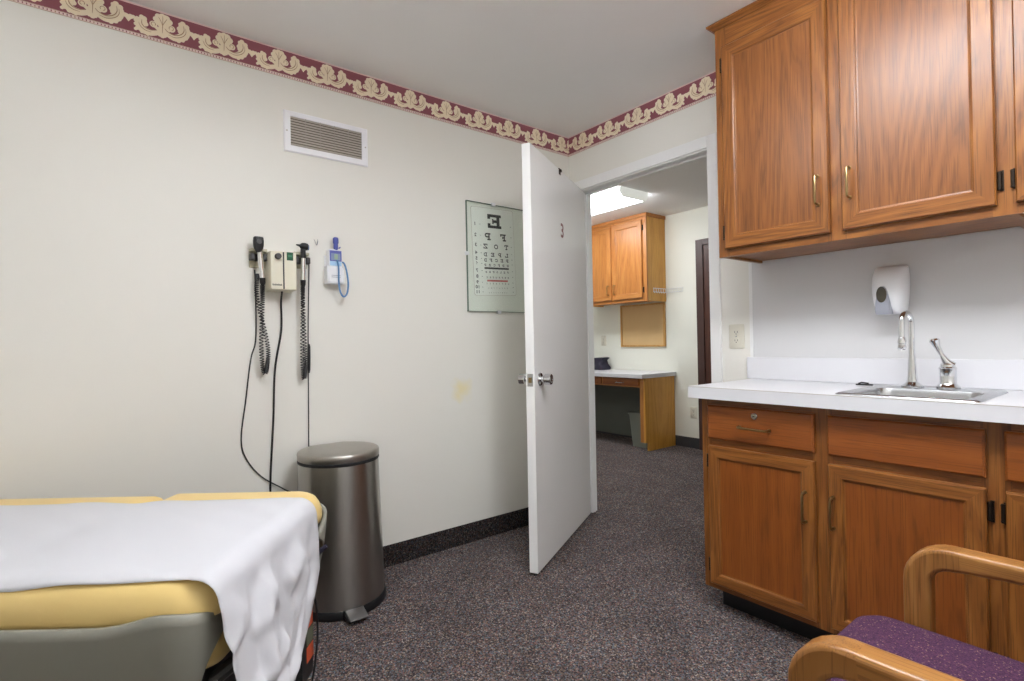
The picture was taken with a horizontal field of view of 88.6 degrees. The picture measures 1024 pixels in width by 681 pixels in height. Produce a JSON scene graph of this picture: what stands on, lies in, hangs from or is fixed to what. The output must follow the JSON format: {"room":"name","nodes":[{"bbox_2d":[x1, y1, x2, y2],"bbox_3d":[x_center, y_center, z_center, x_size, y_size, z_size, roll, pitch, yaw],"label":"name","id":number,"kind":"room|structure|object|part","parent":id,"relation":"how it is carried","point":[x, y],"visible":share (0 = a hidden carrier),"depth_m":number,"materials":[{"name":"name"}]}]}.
{"room":"medical exam room","nodes":[
{"label":"medical exam room","id":0,"kind":"room"},
{"bbox_2d":[0,0,568,545],"bbox_3d":[-1.097,-0.083,2.337,3.700,2.440,0.100,-1,0,-38],"label":"wall","id":1,"kind":"structure","parent":0,"point":[139,177],"depth_m":2.19,"materials":[{"name":"white paint"}]},
{"bbox_2d":[249,248,309,491],"bbox_3d":[-0.990,0.221,2.283,0.248,1.229,0.106,-1,0,-38],"label":"transformer","id":2,"kind":"object","parent":1,"relation":"attached to","point":[280,267],"visible":0.87,"depth_m":2.26,"materials":[{"name":"beige plastic"}]},
{"bbox_2d":[253,236,270,374],"bbox_3d":[-1.062,-0.145,2.229,0.062,0.585,0.057,-1,0,-26],"label":"ophthalmoscope","id":3,"kind":"object","parent":2,"relation":"hanging from","point":[258,242],"visible":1,"depth_m":2.23,"materials":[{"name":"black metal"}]},
{"bbox_3d":[-1.065,-0.304,2.229,0.024,0.146,0.035,-1,0,26],"label":"handle","id":4,"kind":"part","parent":3,"relation":"part of","materials":[{"name":"silver metal"}]},
{"bbox_3d":[-1.066,-0.069,2.241,0.061,0.433,0.028,-1,0,-29],"label":"coiled cord","id":5,"kind":"part","parent":3,"relation":"part of","materials":[{"name":"black plastic"}]},
{"bbox_2d":[241,270,288,490],"bbox_3d":[-1.048,0.410,2.287,0.243,1.428,0.021,-1,0,-38],"label":"cable","id":6,"kind":"object","parent":2,"relation":"attached to","point":[254,270],"visible":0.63,"depth_m":2.25,"materials":[{"name":"black plastic"}]},
{"bbox_3d":[-1.031,0.309,2.295,0.071,1.054,0.031,-1,0,-38],"label":"power cord","id":7,"kind":"part","parent":2,"relation":"part of","materials":[{"name":"black plastic"}]},
{"bbox_3d":[-0.995,-0.359,2.234,0.027,0.027,0.018,-1,0,-38],"label":"knob","id":8,"kind":"part","parent":2,"relation":"part of","materials":[{"name":"grey plastic"}]},
{"bbox_2d":[287,252,292,260],"bbox_3d":[-0.961,-0.363,2.270,0.026,0.035,0.005,-1,0,-38],"label":"switch","id":9,"kind":"object","parent":2,"relation":"attached to","point":[289,254],"depth_m":2.27,"materials":[{"name":"green plastic"}]},
{"bbox_2d":[296,243,308,379],"bbox_3d":[-0.931,-0.129,2.336,0.055,0.611,0.050,-1,0,-38],"label":"otoscope","id":10,"kind":"object","parent":2,"relation":"hanging from","point":[304,247],"visible":1,"depth_m":2.33,"materials":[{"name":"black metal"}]},
{"bbox_3d":[-0.930,-0.318,2.335,0.024,0.168,0.027,-1,0,-38],"label":"handle","id":11,"kind":"part","parent":10,"relation":"part of","materials":[{"name":"silver metal"}]},
{"bbox_3d":[-0.932,-0.061,2.345,0.027,0.474,0.031,-1,0,20],"label":"coiled cord","id":12,"kind":"part","parent":10,"relation":"part of","materials":[{"name":"black plastic"}]},
{"bbox_2d":[307,265,310,446],"bbox_3d":[-0.921,0.375,2.386,0.019,1.494,0.033,-1,0,-5],"label":"cable","id":13,"kind":"object","parent":2,"relation":"attached to","point":[308,347],"visible":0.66,"depth_m":2.39,"materials":[{"name":"grey plastic"}]},
{"bbox_2d":[307,344,310,372],"bbox_3d":[-0.926,0.082,2.394,0.015,0.133,0.014,-1,0,-38],"label":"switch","id":14,"kind":"object","parent":13,"relation":"attached to","point":[308,348],"depth_m":2.39,"materials":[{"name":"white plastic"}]},
{"bbox_2d":[9,0,568,156],"bbox_3d":[-1.086,-1.241,2.298,3.700,0.125,0.007,-1,0,-38],"label":"trim","id":15,"kind":"structure","parent":1,"relation":"attached to","point":[124,16],"depth_m":2.34,"materials":[{"name":"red paper"}]},
{"bbox_2d":[283,109,367,166],"bbox_3d":[-0.865,-0.944,2.463,0.392,0.186,0.010,-1,0,-38],"label":"air vent","id":16,"kind":"object","parent":1,"relation":"in","point":[304,134],"visible":1,"depth_m":2.45,"materials":[{"name":"white metal"}]},
{"bbox_2d":[324,255,344,284],"bbox_3d":[-0.831,-0.330,2.451,0.080,0.135,0.051,-1,0,-38],"label":"holder","id":17,"kind":"object","parent":1,"relation":"attached to","point":[330,273],"visible":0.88,"depth_m":2.43,"materials":[{"name":"white plastic"}]},
{"bbox_2d":[326,237,348,296],"bbox_3d":[-0.813,-0.340,2.451,0.092,0.280,0.056,-1,0,-38],"label":"thermometer","id":18,"kind":"object","parent":1,"relation":"attached to","point":[333,256],"visible":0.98,"depth_m":2.44,"materials":[{"name":"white plastic"}]},
{"bbox_3d":[-0.793,-0.288,2.454,0.032,0.175,0.058,-1,0,43],"label":"probe cord","id":19,"kind":"part","parent":18,"relation":"part of","materials":[{"name":"blue plastic"}]},
{"bbox_2d":[383,507,528,567],"bbox_3d":[-1.042,1.083,2.290,3.698,0.105,0.008,-1,0,-38],"label":"baseboard","id":20,"kind":"structure","parent":1,"relation":"attached to","point":[407,550],"depth_m":2.85,"materials":[{"name":"carpet"}]},
{"bbox_2d":[465,200,524,313],"bbox_3d":[-0.073,-0.477,3.067,0.471,0.642,0.020,-1,0,-38],"label":"chart","id":21,"kind":"object","parent":1,"relation":"attached to","point":[494,253],"visible":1,"depth_m":3.05,"materials":[{"name":"white plastic"}]},
{"bbox_2d":[126,0,755,225],"bbox_3d":[-0.174,-1.354,2.984,6.185,0.130,6.250,-1,0,-38],"label":"ceiling","id":22,"kind":"structure","parent":0,"point":[566,68],"depth_m":2.37,"materials":[{"name":"paint"}]},
{"bbox_2d":[591,186,647,215],"bbox_3d":[0.684,-1.258,5.022,0.368,0.082,1.225,-1,0,-38],"label":"ceiling light","id":23,"kind":"object","parent":22,"relation":"attached to","point":[619,197],"visible":0.47,"depth_m":4.61,"materials":[{"name":"white plastic"}]},
{"bbox_2d":[307,432,810,680],"bbox_3d":[-0.125,1.170,2.976,6.185,0.100,6.250,-1,0,-38],"label":"floor","id":24,"kind":"structure","parent":0,"point":[627,596],"depth_m":2.17,"materials":[{"name":"carpet"}]},
{"bbox_2d":[0,491,327,680],"bbox_3d":[-1.202,0.802,1.314,1.346,0.668,0.701,-1,0,0],"label":"exam table","id":25,"kind":"object","parent":24,"relation":"on","point":[161,630],"visible":0.41,"depth_m":0.98,"materials":[{"name":"beige plastic"}]},
{"bbox_2d":[0,496,162,504],"bbox_3d":[-1.446,0.521,1.315,0.768,0.083,0.663,-1,0,0],"label":"cushion","id":26,"kind":"object","parent":25,"relation":"on","point":[139,499],"depth_m":1.57,"materials":[{"name":"yellow leather"}]},
{"bbox_2d":[0,497,319,680],"bbox_3d":[-1.161,0.647,1.246,1.340,0.378,0.505,-1,0,-1],"label":"sheet","id":27,"kind":"object","parent":25,"relation":"on","point":[260,558],"visible":1,"depth_m":1.19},
{"bbox_3d":[-0.636,0.727,1.103,0.140,0.101,0.040,-1,0,-34],"label":"stirrup arm","id":28,"kind":"part","parent":25,"relation":"part of","materials":[{"name":"black metal"}]},
{"bbox_2d":[295,609,312,680],"bbox_3d":[-0.594,0.797,1.435,0.072,0.255,0.075,-1,0,0],"label":"socket","id":29,"kind":"object","parent":25,"relation":"attached to","point":[306,667],"depth_m":1.43,"materials":[{"name":"plastic"}]},
{"bbox_3d":[-0.580,0.902,1.428,0.110,0.437,0.008,-1,0,-37],"label":"hand control cord","id":30,"kind":"part","parent":25,"relation":"part of","materials":[{"name":"black plastic"}]},
{"bbox_3d":[-0.572,0.611,1.509,0.080,0.042,0.016,-1,0,-17],"label":"release lever","id":31,"kind":"part","parent":25,"relation":"part of","materials":[{"name":"plastic"}]},
{"bbox_2d":[297,441,385,623],"bbox_3d":[-0.725,0.795,2.257,0.380,0.666,0.420,-1,0,-38],"label":"trash can","id":32,"kind":"object","parent":24,"relation":"on","point":[343,476],"visible":0.94,"depth_m":2.14,"materials":[{"name":"silver metal"}]},
{"bbox_3d":[-0.750,0.484,2.283,0.341,0.042,0.322,-1,0,-38],"label":"lid","id":33,"kind":"part","parent":32,"relation":"part of","materials":[{"name":"metal"}]},
{"bbox_2d":[594,369,675,450],"bbox_3d":[1.038,0.723,5.886,0.557,0.767,1.500,-1,0,-38],"label":"desk","id":34,"kind":"object","parent":24,"relation":"on","point":[618,393],"visible":0.55,"depth_m":5.43,"materials":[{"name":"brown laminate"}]},
{"bbox_3d":[0.813,0.428,5.808,0.018,0.075,0.475,-1,0,-38],"label":"drawer","id":35,"kind":"part","parent":34,"relation":"part of","materials":[{"name":"brown wood"}]},
{"bbox_2d":[594,357,610,369],"bbox_3d":[1.010,0.268,6.181,0.180,0.146,0.308,-1,0,-38],"label":"pouch","id":36,"kind":"object","parent":34,"relation":"on","point":[601,363],"visible":0.55,"depth_m":6.08,"materials":[{"name":"fabric"}]},
{"bbox_3d":[1.252,0.730,6.048,0.007,0.706,1.408,-1,0,-38],"label":"modesty panel","id":37,"kind":"part","parent":34,"relation":"part of","materials":[{"name":"grey laminate"}]},
{"bbox_3d":[1.120,0.421,5.414,0.018,0.075,0.475,-1,0,-38],"label":"drawer","id":38,"kind":"part","parent":34,"relation":"part of","materials":[{"name":"brown wood"}]},
{"bbox_3d":[1.502,0.733,5.336,0.485,0.726,0.022,-1,0,-38],"label":"panel","id":39,"kind":"part","parent":34,"relation":"part of","materials":[{"name":"brown wood"}]},
{"bbox_2d":[628,411,647,447],"bbox_3d":[1.374,0.923,5.453,0.220,0.351,0.286,-1,0,-38],"label":"wastebasket","id":40,"kind":"object","parent":24,"relation":"on","point":[635,423],"visible":0.42,"depth_m":5.42,"materials":[{"name":"grey plastic"}]},
{"bbox_2d":[702,399,1001,654],"bbox_3d":[1.236,0.657,1.937,0.522,0.868,0.907,-1,0,-38],"label":"base cabinet","id":41,"kind":"object","parent":24,"relation":"on","point":[814,518],"visible":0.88,"depth_m":1.74,"materials":[{"name":"brown wood"}]},
{"bbox_3d":[0.898,0.332,1.964,0.031,0.015,0.125,-1,0,-38],"label":"drawer pull","id":42,"kind":"part","parent":41,"relation":"part of","materials":[{"name":"gold metal"}]},
{"bbox_3d":[0.922,0.324,1.975,0.020,0.135,0.404,-1,0,-38],"label":"drawer","id":43,"kind":"part","parent":41,"relation":"part of","materials":[{"name":"brown wood"}]},
{"bbox_3d":[0.929,0.700,1.974,0.020,0.556,0.404,-1,0,-38],"label":"door","id":44,"kind":"part","parent":41,"relation":"part of","materials":[{"name":"brown wood"}]},
{"bbox_3d":[1.013,0.581,1.823,0.031,0.117,0.013,-1,0,-38],"label":"handle","id":45,"kind":"part","parent":41,"relation":"part of","materials":[{"name":"gold metal"}]},
{"bbox_3d":[1.067,0.579,1.753,0.031,0.117,0.013,-1,0,-38],"label":"handle","id":46,"kind":"part","parent":41,"relation":"part of","materials":[{"name":"gold metal"}]},
{"bbox_2d":[688,357,1023,424],"bbox_3d":[1.486,0.142,1.596,0.534,0.149,1.857,-1,0,-38],"label":"countertop","id":47,"kind":"structure","parent":41,"relation":"on","point":[789,381],"depth_m":1.89,"materials":[{"name":"white laminate"}]},
{"bbox_2d":[856,382,872,385],"bbox_3d":[1.362,0.166,2.029,0.011,0.013,0.056,-1,0,-38],"label":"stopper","id":48,"kind":"object","parent":47,"relation":"on","point":[859,383],"visible":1,"depth_m":2.02,"materials":[{"name":"metal"}]},
{"bbox_2d":[897,310,924,387],"bbox_3d":[1.404,0.030,1.852,0.115,0.272,0.068,-1,0,-38],"label":"faucet","id":49,"kind":"object","parent":47,"relation":"on","point":[912,377],"visible":1,"depth_m":1.85,"materials":[{"name":"silver metal"}]},
{"bbox_3d":[1.392,-0.009,1.850,0.088,0.193,0.019,-1,0,-30],"label":"spout","id":50,"kind":"part","parent":49,"relation":"part of","materials":[{"name":"silver metal"}]},
{"bbox_2d":[835,385,1007,402],"bbox_3d":[1.337,0.236,1.717,0.394,0.140,0.370,-1,0,-38],"label":"sink","id":51,"kind":"object","parent":47,"relation":"in","point":[926,393],"visible":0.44,"depth_m":1.75,"materials":[{"name":"metal"}]},
{"bbox_2d":[929,338,960,389],"bbox_3d":[1.483,0.078,1.795,0.068,0.174,0.080,-1,0,-38],"label":"mixer valve","id":52,"kind":"object","parent":51,"relation":"on","point":[947,369],"visible":1,"depth_m":1.78,"materials":[{"name":"silver metal"}]},
{"bbox_3d":[1.472,0.045,1.794,0.071,0.108,0.032,-1,0,32],"label":"lever","id":53,"kind":"part","parent":52,"relation":"part of","materials":[{"name":"silver metal"}]},
{"bbox_3d":[1.204,0.693,1.621,0.020,0.556,0.404,-1,0,-38],"label":"door","id":54,"kind":"part","parent":41,"relation":"part of","materials":[{"name":"brown wood"}]},
{"bbox_2d":[785,545,1023,680],"bbox_3d":[0.832,0.665,0.829,0.610,0.860,0.658,-1,0,-38],"label":"armchair","id":55,"kind":"object","parent":24,"relation":"on","point":[871,647],"visible":1,"depth_m":1.03,"materials":[{"name":"brown wood"}]},
{"bbox_3d":[0.493,0.778,0.811,0.050,0.647,0.104,-1,0,-38],"label":"leg","id":56,"kind":"part","parent":55,"relation":"part of","materials":[{"name":"brown wood"}]},
{"bbox_3d":[0.787,0.658,0.885,0.508,0.093,0.515,-1,0,-38],"label":"seat","id":57,"kind":"part","parent":55,"relation":"part of","materials":[{"name":"purple fabric"}]},
{"bbox_3d":[0.619,0.473,0.643,0.050,0.045,0.334,-1,0,-38],"label":"armrest","id":58,"kind":"part","parent":55,"relation":"part of","materials":[{"name":"brown wood"}]},
{"bbox_3d":[0.934,0.771,1.155,0.050,0.647,0.104,-1,0,-38],"label":"leg","id":59,"kind":"part","parent":55,"relation":"part of","materials":[{"name":"brown wood"}]},
{"bbox_3d":[1.061,0.466,0.987,0.050,0.045,0.334,-1,0,-38],"label":"armrest","id":60,"kind":"part","parent":55,"relation":"part of","materials":[{"name":"brown wood"}]},
{"bbox_2d":[997,423,1023,662],"bbox_3d":[1.792,0.644,1.223,0.522,0.868,0.903,-1,0,-38],"label":"base cabinet","id":61,"kind":"object","parent":24,"relation":"on","point":[1010,437],"visible":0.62,"depth_m":1.42,"materials":[{"name":"brown wood"}]},
{"bbox_3d":[1.473,0.312,1.267,0.020,0.135,0.416,-1,0,-38],"label":"drawer","id":62,"kind":"part","parent":61,"relation":"part of","materials":[{"name":"brown wood"}]},
{"bbox_3d":[1.480,0.687,1.266,0.020,0.556,0.416,-1,0,-38],"label":"door","id":63,"kind":"part","parent":61,"relation":"part of","materials":[{"name":"brown wood"}]},
{"bbox_2d":[593,206,707,437],"bbox_3d":[1.836,-0.125,5.382,0.100,2.430,4.900,-1,0,-38],"label":"wall","id":64,"kind":"structure","parent":0,"point":[680,356],"depth_m":5.45,"materials":[{"name":"paint"}]},
{"bbox_2d":[601,336,605,345],"bbox_3d":[1.092,0.002,6.252,0.008,0.118,0.076,-1,0,-38],"label":"outlet plate","id":65,"kind":"object","parent":64,"relation":"attached to","point":[603,338],"visible":1,"depth_m":6.25,"materials":[{"name":"white plastic"}]},
{"bbox_2d":[592,212,665,306],"bbox_3d":[1.207,-0.854,5.788,0.368,0.903,0.907,-1,0,-38],"label":"upper cabinet","id":66,"kind":"object","parent":64,"relation":"attached to","point":[628,253],"visible":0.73,"depth_m":5.54,"materials":[{"name":"brown wood"}]},
{"bbox_3d":[0.959,-0.831,5.874,0.020,0.798,0.391,-1,0,-38],"label":"door","id":67,"kind":"part","parent":66,"relation":"part of","materials":[{"name":"brown wood"}]},
{"bbox_3d":[1.215,-0.837,5.545,0.020,0.798,0.393,-1,0,-38],"label":"door","id":68,"kind":"part","parent":66,"relation":"part of","materials":[{"name":"brown wood"}]},
{"bbox_3d":[1.214,-1.287,5.801,0.329,0.036,0.907,-1,0,-38],"label":"crown moulding","id":69,"kind":"part","parent":66,"relation":"part of","materials":[{"name":"brown wood"}]},
{"bbox_2d":[620,302,665,346],"bbox_3d":[1.438,-0.166,5.793,0.019,0.470,0.606,-1,0,-38],"label":"cork board","id":70,"kind":"object","parent":64,"relation":"attached to","point":[641,325],"visible":1,"depth_m":5.78,"materials":[{"name":"brown wood"}]},
{"bbox_2d":[596,431,698,448],"bbox_3d":[1.816,1.038,5.345,0.008,0.105,4.700,-1,0,-38],"label":"baseboard","id":71,"kind":"structure","parent":64,"relation":"attached to","point":[691,442],"depth_m":5.39,"materials":[{"name":"plastic"}]},
{"bbox_2d":[653,287,682,293],"bbox_3d":[1.606,-0.519,5.400,0.220,0.055,0.205,-1,0,-38],"label":"wire rack","id":72,"kind":"object","parent":64,"relation":"attached to","point":[678,287],"visible":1,"depth_m":5.47,"materials":[{"name":"white metal"}]},
{"bbox_2d":[690,407,696,418],"bbox_3d":[1.838,0.730,5.310,0.008,0.118,0.076,-1,0,-38],"label":"outlet plate","id":73,"kind":"object","parent":64,"relation":"attached to","point":[693,410],"visible":1,"depth_m":5.31,"materials":[{"name":"white plastic"}]},
{"bbox_2d":[695,238,710,449],"bbox_3d":[2.145,0.037,4.840,0.081,2.090,0.990,-1,0,-38],"label":"door","id":74,"kind":"structure","parent":64,"relation":"in","point":[702,245],"depth_m":5.18,"materials":[{"name":"brown wood"}]},
{"bbox_2d":[569,96,1019,381],"bbox_3d":[0.448,-0.110,3.445,0.100,2.440,6.250,-1,0,-38],"label":"wall","id":75,"kind":"structure","parent":0,"point":[699,120],"depth_m":2.72,"materials":[{"name":"paint"}]},
{"bbox_2d":[518,142,590,573],"bbox_3d":[0.247,0.078,2.920,0.169,2.037,0.955,-1,0,20],"label":"door","id":76,"kind":"structure","parent":75,"relation":"in","point":[555,379],"depth_m":2.73,"materials":[{"name":"white wood"}]},
{"bbox_3d":[0.084,0.188,2.476,0.028,0.060,0.007,-1,0,24],"label":"latch plate","id":77,"kind":"part","parent":76,"relation":"part of","materials":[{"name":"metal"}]},
{"bbox_2d":[568,71,715,156],"bbox_3d":[1.305,-1.288,2.233,0.007,0.125,3.050,-1,0,-38],"label":"trim","id":78,"kind":"structure","parent":75,"relation":"attached to","point":[703,88],"depth_m":2.94,"materials":[{"name":"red paper"}]},
{"bbox_2d":[582,148,706,512],"bbox_3d":[0.770,0.065,3.035,0.108,2.077,0.932,-1,0,-38],"label":"trim","id":79,"kind":"structure","parent":75,"relation":"attached to","point":[702,154],"depth_m":3.38,"materials":[{"name":"white paint"}]},
{"bbox_2d":[575,132,722,382],"bbox_3d":[0.722,0.040,3.003,0.016,2.128,1.030,-1,0,-38],"label":"trim","id":80,"kind":"structure","parent":75,"relation":"attached to","point":[709,142],"depth_m":2.62,"materials":[{"name":"white paint"}]},
{"bbox_2d":[729,324,744,348],"bbox_3d":[1.087,-0.020,2.539,0.008,0.118,0.076,-1,0,-38],"label":"outlet plate","id":81,"kind":"object","parent":75,"relation":"attached to","point":[736,331],"visible":1,"depth_m":2.54,"materials":[{"name":"white plastic"}]},
{"bbox_2d":[733,329,738,334],"bbox_3d":[1.084,-0.040,2.538,0.003,0.028,0.033,-1,0,-38],"label":"socket","id":82,"kind":"object","parent":81,"relation":"attached to","point":[735,331],"depth_m":2.54,"materials":[{"name":"white plastic"}]},
{"bbox_2d":[733,338,739,342],"bbox_3d":[1.085,0.000,2.538,0.003,0.028,0.033,-1,0,-38],"label":"socket","id":83,"kind":"object","parent":81,"relation":"attached to","point":[735,340],"depth_m":2.54,"materials":[{"name":"white plastic"}]},
{"bbox_2d":[706,0,1023,263],"bbox_3d":[1.259,-0.854,1.979,0.390,0.988,0.933,-1,0,-38],"label":"upper cabinet","id":84,"kind":"object","parent":75,"relation":"attached to","point":[842,124],"visible":0.98,"depth_m":1.81,"materials":[{"name":"brown wood"}]},
{"bbox_3d":[1.260,-1.337,1.989,0.365,0.022,0.933,-1,0,-38],"label":"crown moulding","id":85,"kind":"part","parent":84,"relation":"part of","materials":[{"name":"brown wood"}]},
{"bbox_3d":[1.013,-0.809,2.045,0.020,0.847,0.403,-1,0,-38],"label":"door","id":86,"kind":"part","parent":84,"relation":"part of","materials":[{"name":"brown wood"}]},
{"bbox_3d":[1.100,-0.545,1.899,0.031,0.116,0.013,-1,0,-38],"label":"handle","id":87,"kind":"part","parent":84,"relation":"part of","materials":[{"name":"gold metal"}]},
{"bbox_3d":[1.163,-0.550,1.817,0.031,0.116,0.013,-1,0,-38],"label":"handle","id":88,"kind":"part","parent":84,"relation":"part of","materials":[{"name":"gold metal"}]},
{"bbox_3d":[1.285,-0.816,1.696,0.020,0.847,0.406,-1,0,-38],"label":"door","id":89,"kind":"part","parent":84,"relation":"part of","materials":[{"name":"brown wood"}]},
{"bbox_2d":[747,357,1023,390],"bbox_3d":[1.687,0.115,1.753,0.018,0.102,1.856,-1,0,-38],"label":"backsplash","id":90,"kind":"structure","parent":75,"relation":"attached to","point":[971,373],"depth_m":2.05,"materials":[{"name":"white laminate"}]},
{"bbox_2d":[748,227,1023,359],"bbox_3d":[1.694,-0.157,1.756,0.008,0.443,1.848,-1,0,-38],"label":"wall","id":91,"kind":"structure","parent":75,"relation":"attached to","point":[967,290],"depth_m":2.02,"materials":[{"name":"white paint"}]},
{"bbox_2d":[872,265,909,314],"bbox_3d":[1.435,-0.191,1.991,0.114,0.184,0.112,-1,0,-38],"label":"soap dispenser","id":92,"kind":"object","parent":75,"relation":"attached to","point":[890,284],"visible":0.94,"depth_m":1.96,"materials":[{"name":"white plastic"}]},
{"bbox_2d":[1004,0,1023,222],"bbox_3d":[1.818,-0.867,1.261,0.390,0.988,0.888,-1,0,-38],"label":"upper cabinet","id":93,"kind":"object","parent":75,"relation":"attached to","point":[1014,9],"visible":1,"depth_m":1.50,"materials":[{"name":"brown wood"}]},
{"bbox_3d":[1.563,-0.822,1.339,0.020,0.847,0.416,-1,0,-38],"label":"door","id":94,"kind":"part","parent":93,"relation":"part of","materials":[{"name":"brown wood"}]}
]}

